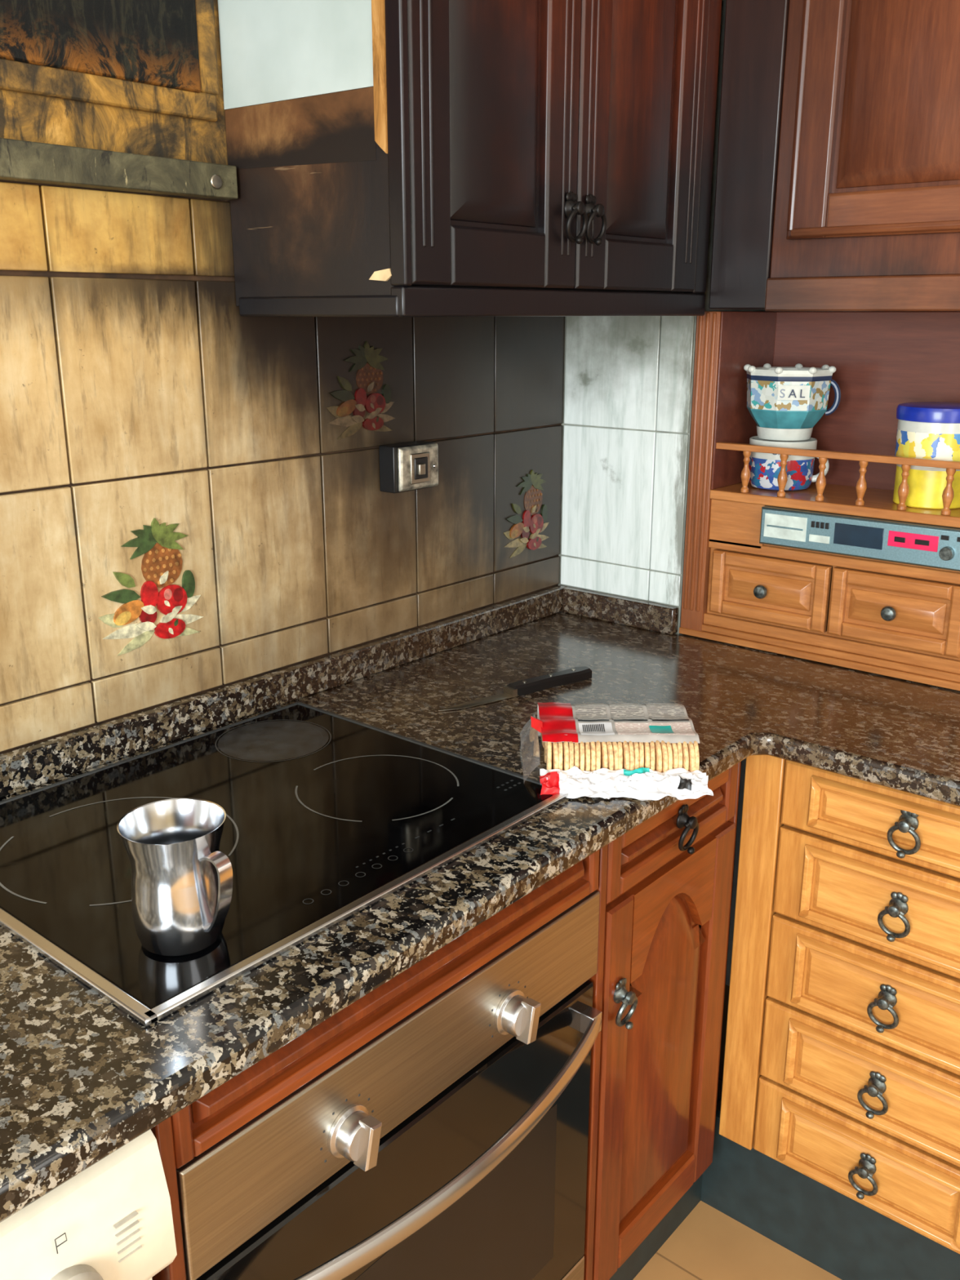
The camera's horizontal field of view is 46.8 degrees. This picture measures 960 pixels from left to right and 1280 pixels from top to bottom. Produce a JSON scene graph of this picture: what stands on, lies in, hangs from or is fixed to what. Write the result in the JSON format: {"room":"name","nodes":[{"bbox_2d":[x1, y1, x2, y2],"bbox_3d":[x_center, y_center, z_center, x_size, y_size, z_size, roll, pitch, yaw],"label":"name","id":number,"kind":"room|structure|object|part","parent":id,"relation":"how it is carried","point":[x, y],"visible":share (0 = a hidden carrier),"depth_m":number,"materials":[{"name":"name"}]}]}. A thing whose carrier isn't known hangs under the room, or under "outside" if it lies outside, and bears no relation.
{"room":"fire-damaged room","nodes":[
{"label":"fire-damaged room","id":0,"kind":"room"},
{"bbox_2d":[0,179,561,754],"bbox_3d":[-1.027,-0.037,0.901,0.142,2.500,4.120,14,21,38],"label":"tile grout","id":1,"kind":"structure","parent":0,"point":[2,273],"depth_m":1.47,"materials":[{"name":"brown tile"}]},
{"bbox_2d":[0,0,227,164],"bbox_3d":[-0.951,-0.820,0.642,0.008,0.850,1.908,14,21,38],"label":"range hood","id":2,"kind":"object","parent":1,"relation":"attached to","point":[26,117],"visible":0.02,"depth_m":1.33,"materials":[{"name":"wood"}]},
{"bbox_2d":[0,0,218,121],"bbox_3d":[-0.872,-0.773,0.737,0.012,0.595,1.660,14,21,38],"label":"backplate","id":3,"kind":"object","parent":2,"relation":"attached to","point":[157,56],"visible":1,"depth_m":1.30,"materials":[{"name":"paint"}]},
{"bbox_2d":[0,137,238,199],"bbox_3d":[-0.938,-0.391,0.752,0.032,0.040,1.900,14,21,38],"label":"trim","id":4,"kind":"structure","parent":2,"relation":"attached to","point":[23,161],"depth_m":1.31,"materials":[{"name":"metal"}]},
{"bbox_2d":[97,518,204,655],"bbox_3d":[-0.440,-0.075,1.481,0.005,0.174,0.162,14,21,38],"label":"decal","id":5,"kind":"object","parent":1,"relation":"attached to","point":[162,561],"visible":1,"depth_m":1.49,"materials":[{"name":"ceramic"}]},
{"bbox_2d":[0,182,564,751],"bbox_3d":[-0.706,-0.141,1.144,0.008,0.659,2.662,14,21,38],"label":"wall tiles","id":6,"kind":"structure","parent":1,"relation":"attached to","point":[156,375],"depth_m":1.53,"materials":[{"name":"beige tile"}]},
{"bbox_2d":[378,440,438,493],"bbox_3d":[-0.109,-0.279,1.787,0.052,0.073,0.098,14,21,38],"label":"wall socket","id":7,"kind":"object","parent":6,"relation":"attached to","point":[408,466],"depth_m":1.76,"materials":[{"name":"silver metal"}]},
{"bbox_2d":[0,585,678,798],"bbox_3d":[-0.579,0.219,1.181,0.272,0.050,2.600,14,21,38],"label":"backsplash","id":8,"kind":"structure","parent":1,"relation":"attached to","point":[22,769],"depth_m":1.69,"materials":[{"name":"black stone"}]},
{"bbox_2d":[326,341,395,439],"bbox_3d":[-0.182,-0.386,1.706,0.005,0.143,0.146,14,21,38],"label":"decal","id":9,"kind":"object","parent":1,"relation":"attached to","point":[366,360],"visible":1,"depth_m":1.71,"materials":[{"name":"ceramic"}]},
{"bbox_2d":[503,469,548,558],"bbox_3d":[0.090,-0.239,2.083,0.005,0.158,0.142,14,21,38],"label":"decal","id":10,"kind":"object","parent":1,"relation":"attached to","point":[531,486],"visible":1,"depth_m":2.09,"materials":[{"name":"ceramic"}]},
{"bbox_2d":[560,315,695,606],"bbox_3d":[0.265,-0.355,2.047,0.270,0.560,0.006,14,21,38],"label":"wall tiles","id":11,"kind":"structure","parent":1,"relation":"attached to","point":[613,375],"depth_m":2.04,"materials":[{"name":"white tile"}]},
{"bbox_2d":[217,0,721,316],"bbox_3d":[0.029,-0.910,1.536,0.345,0.885,0.717,14,21,38],"label":"wall cabinet","id":12,"kind":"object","parent":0,"point":[390,157],"depth_m":1.40,"materials":[{"name":"brown wood"}]},
{"bbox_3d":[0.025,-0.911,1.540,0.312,0.885,0.717,14,21,38],"label":"light rail","id":13,"kind":"part","parent":12,"relation":"part of","materials":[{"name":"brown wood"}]},
{"bbox_3d":[0.029,-0.838,1.316,0.046,0.798,0.329,14,21,38],"label":"door","id":14,"kind":"part","parent":12,"relation":"part of","materials":[{"name":"brown wood"}]},
{"bbox_3d":[0.243,-0.909,1.557,0.046,0.798,0.328,14,21,38],"label":"door","id":15,"kind":"part","parent":12,"relation":"part of","materials":[{"name":"brown wood"}]},
{"bbox_2d":[558,0,774,985],"bbox_3d":[0.358,-0.407,2.154,0.280,2.500,0.295,14,21,38],"label":"wall nib","id":16,"kind":"structure","parent":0,"point":[723,2],"depth_m":1.95,"materials":[{"name":"white paint"}]},
{"bbox_2d":[632,984,841,1279],"bbox_3d":[0.284,1.529,0.189,3.600,0.100,4.400,14,21,38],"label":"floor","id":17,"kind":"structure","parent":0,"point":[708,1244],"depth_m":1.80,"materials":[{"name":"tile"}]},
{"bbox_2d":[0,1128,177,1279],"bbox_3d":[-0.652,0.804,0.944,0.588,0.842,0.595,14,21,38],"label":"washing machine","id":18,"kind":"object","parent":17,"relation":"on","point":[113,1220],"visible":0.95,"depth_m":0.84,"materials":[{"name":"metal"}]},
{"bbox_2d":[151,849,599,1279],"bbox_3d":[-0.261,0.668,1.407,0.540,0.862,0.632,14,21,38],"label":"cabinet frame","id":19,"kind":"object","parent":17,"relation":"on","point":[197,1127],"visible":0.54,"depth_m":1.05,"materials":[{"name":"red wood"}]},
{"bbox_2d":[176,890,601,1279],"bbox_3d":[-0.225,0.644,1.380,0.599,0.643,0.615,14,21,38],"label":"built-in oven","id":20,"kind":"object","parent":19,"relation":"in","point":[451,1144],"visible":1,"depth_m":1.19,"materials":[{"name":"silver metal"}]},
{"bbox_3d":[-0.024,0.547,1.177,0.074,0.028,0.585,14,21,38],"label":"handle","id":21,"kind":"part","parent":20,"relation":"part of","materials":[{"name":"silver metal"}]},
{"bbox_2d":[583,761,741,1279],"bbox_3d":[0.064,0.497,1.752,0.585,0.734,0.361,14,21,38],"label":"base cabinet","id":22,"kind":"object","parent":17,"relation":"on","point":[664,888],"visible":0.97,"depth_m":1.56,"materials":[{"name":"red wood"}]},
{"bbox_3d":[0.271,0.254,1.501,0.043,0.093,0.333,14,21,38],"label":"drawer","id":23,"kind":"part","parent":22,"relation":"part of","materials":[{"name":"red wood"}]},
{"bbox_2d":[608,1109,959,1279],"bbox_3d":[0.778,1.050,1.313,1.420,0.183,0.430,14,21,38],"label":"toe kick","id":24,"kind":"structure","parent":17,"relation":"on","point":[838,1234],"depth_m":1.77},
{"bbox_2d":[719,755,959,1253],"bbox_3d":[1.102,0.540,1.511,1.358,0.679,0.662,14,21,38],"label":"base cabinet","id":25,"kind":"object","parent":17,"relation":"on","point":[842,1067],"visible":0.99,"depth_m":1.59,"materials":[{"name":"brown wood"}]},
{"bbox_2d":[0,611,959,1222],"bbox_3d":[0.176,0.386,0.765,2.000,0.034,2.895,14,21,38],"label":"countertop","id":26,"kind":"structure","parent":25,"relation":"on","point":[82,1078],"depth_m":1.25,"materials":[{"name":"black stone"}]},
{"bbox_2d":[0,702,568,1026],"bbox_3d":[-0.275,0.207,1.298,0.509,0.007,0.604,14,21,38],"label":"cooktop","id":27,"kind":"object","parent":26,"relation":"in","point":[330,815],"visible":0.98,"depth_m":1.25,"materials":[{"name":"black glass"}]},
{"bbox_2d":[116,798,232,956],"bbox_3d":[-0.279,0.223,1.022,0.096,0.120,0.105,-5,17,-16],"label":"mug","id":28,"kind":"object","parent":27,"relation":"on","point":[182,883],"visible":1,"depth_m":1.00,"materials":[{"name":"silver metal"}]},
{"bbox_2d":[438,666,591,711],"bbox_3d":[0.059,0.075,1.728,0.295,0.017,0.028,-12,20,-34],"label":"kitchen knife","id":29,"kind":"object","parent":26,"relation":"on","point":[575,674],"visible":1,"depth_m":1.74,"materials":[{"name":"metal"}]},
{"bbox_2d":[520,702,713,800],"bbox_3d":[0.170,0.138,1.436,0.230,0.061,0.207,0,16,0],"label":"packet","id":30,"kind":"object","parent":26,"relation":"on","point":[644,752],"visible":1,"depth_m":1.39,"materials":[{"name":"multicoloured plastic"}]},
{"bbox_2d":[679,311,959,690],"bbox_3d":[1.074,-0.166,1.562,1.623,0.570,0.318,14,21,38],"label":"hutch","id":31,"kind":"object","parent":26,"relation":"on","point":[890,619],"visible":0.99,"depth_m":1.90,"materials":[{"name":"brown wood"}]},
{"bbox_3d":[0.492,-0.084,1.911,0.216,0.113,0.040,14,21,38],"label":"drawer","id":32,"kind":"part","parent":31,"relation":"part of","materials":[{"name":"brown wood"}]},
{"bbox_2d":[748,435,829,490],"bbox_3d":[0.532,-0.311,1.953,0.115,0.086,0.118,-8,18,-25],"label":"patterned mug","id":33,"kind":"object","parent":31,"relation":"in","point":[765,468],"visible":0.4,"depth_m":1.91,"materials":[{"name":"ceramic"}]},
{"bbox_2d":[743,363,840,440],"bbox_3d":[0.533,-0.413,1.925,0.147,0.124,0.149,-13,21,-37],"label":"cup","id":34,"kind":"object","parent":33,"relation":"on","point":[785,403],"visible":1,"depth_m":1.88,"materials":[{"name":"white ceramic"}]},
{"bbox_3d":[1.013,-0.161,1.453,1.578,0.082,0.017,14,21,38],"label":"gallery rail","id":35,"kind":"part","parent":31,"relation":"part of","materials":[{"name":"brown wood"}]},
{"bbox_2d":[759,505,959,571],"bbox_3d":[0.620,-0.162,1.771,0.372,0.063,0.027,14,21,38],"label":"radio","id":36,"kind":"object","parent":31,"relation":"attached to","point":[933,546],"visible":1,"depth_m":1.77,"materials":[{"name":"silver metal"}]},
{"bbox_3d":[0.661,-0.044,1.774,0.216,0.113,0.040,14,21,38],"label":"drawer","id":37,"kind":"part","parent":31,"relation":"part of","materials":[{"name":"brown wood"}]},
{"bbox_2d":[893,401,959,509],"bbox_3d":[0.730,-0.297,1.779,0.130,0.158,0.130,14,21,38],"label":"jar","id":38,"kind":"object","parent":31,"relation":"in","point":[925,429],"visible":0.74,"depth_m":1.74,"materials":[{"name":"metal"}]},
{"bbox_3d":[0.571,0.785,1.632,0.368,0.134,0.047,14,21,38],"label":"drawer","id":39,"kind":"part","parent":25,"relation":"part of","materials":[{"name":"brown wood"}]},
{"bbox_3d":[0.571,0.650,1.592,0.368,0.136,0.047,14,21,38],"label":"drawer","id":40,"kind":"part","parent":25,"relation":"part of","materials":[{"name":"brown wood"}]},
{"bbox_3d":[0.571,0.512,1.552,0.368,0.138,0.047,14,21,38],"label":"drawer","id":41,"kind":"part","parent":25,"relation":"part of","materials":[{"name":"brown wood"}]},
{"bbox_3d":[0.571,0.374,1.511,0.368,0.138,0.047,14,21,38],"label":"drawer","id":42,"kind":"part","parent":25,"relation":"part of","materials":[{"name":"brown wood"}]},
{"bbox_3d":[0.571,0.254,1.476,0.368,0.101,0.047,14,21,38],"label":"drawer","id":43,"kind":"part","parent":25,"relation":"part of","materials":[{"name":"brown wood"}]},
{"bbox_2d":[725,311,881,986],"bbox_3d":[1.657,-0.177,1.377,3.308,2.500,0.150,14,21,38],"label":"wall","id":44,"kind":"structure","parent":0,"point":[744,762],"depth_m":2.44,"materials":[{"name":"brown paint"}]},
{"bbox_2d":[708,0,959,311],"bbox_3d":[1.080,-0.853,1.331,1.578,0.878,0.362,14,21,38],"label":"upper cabinet","id":45,"kind":"object","parent":44,"relation":"attached to","point":[837,176],"visible":1,"depth_m":1.63,"materials":[{"name":"brown wood"}]},
{"bbox_3d":[0.664,-0.917,1.451,0.500,0.722,0.027,14,21,38],"label":"door","id":46,"kind":"part","parent":45,"relation":"part of","materials":[{"name":"brown wood"}]}
]}

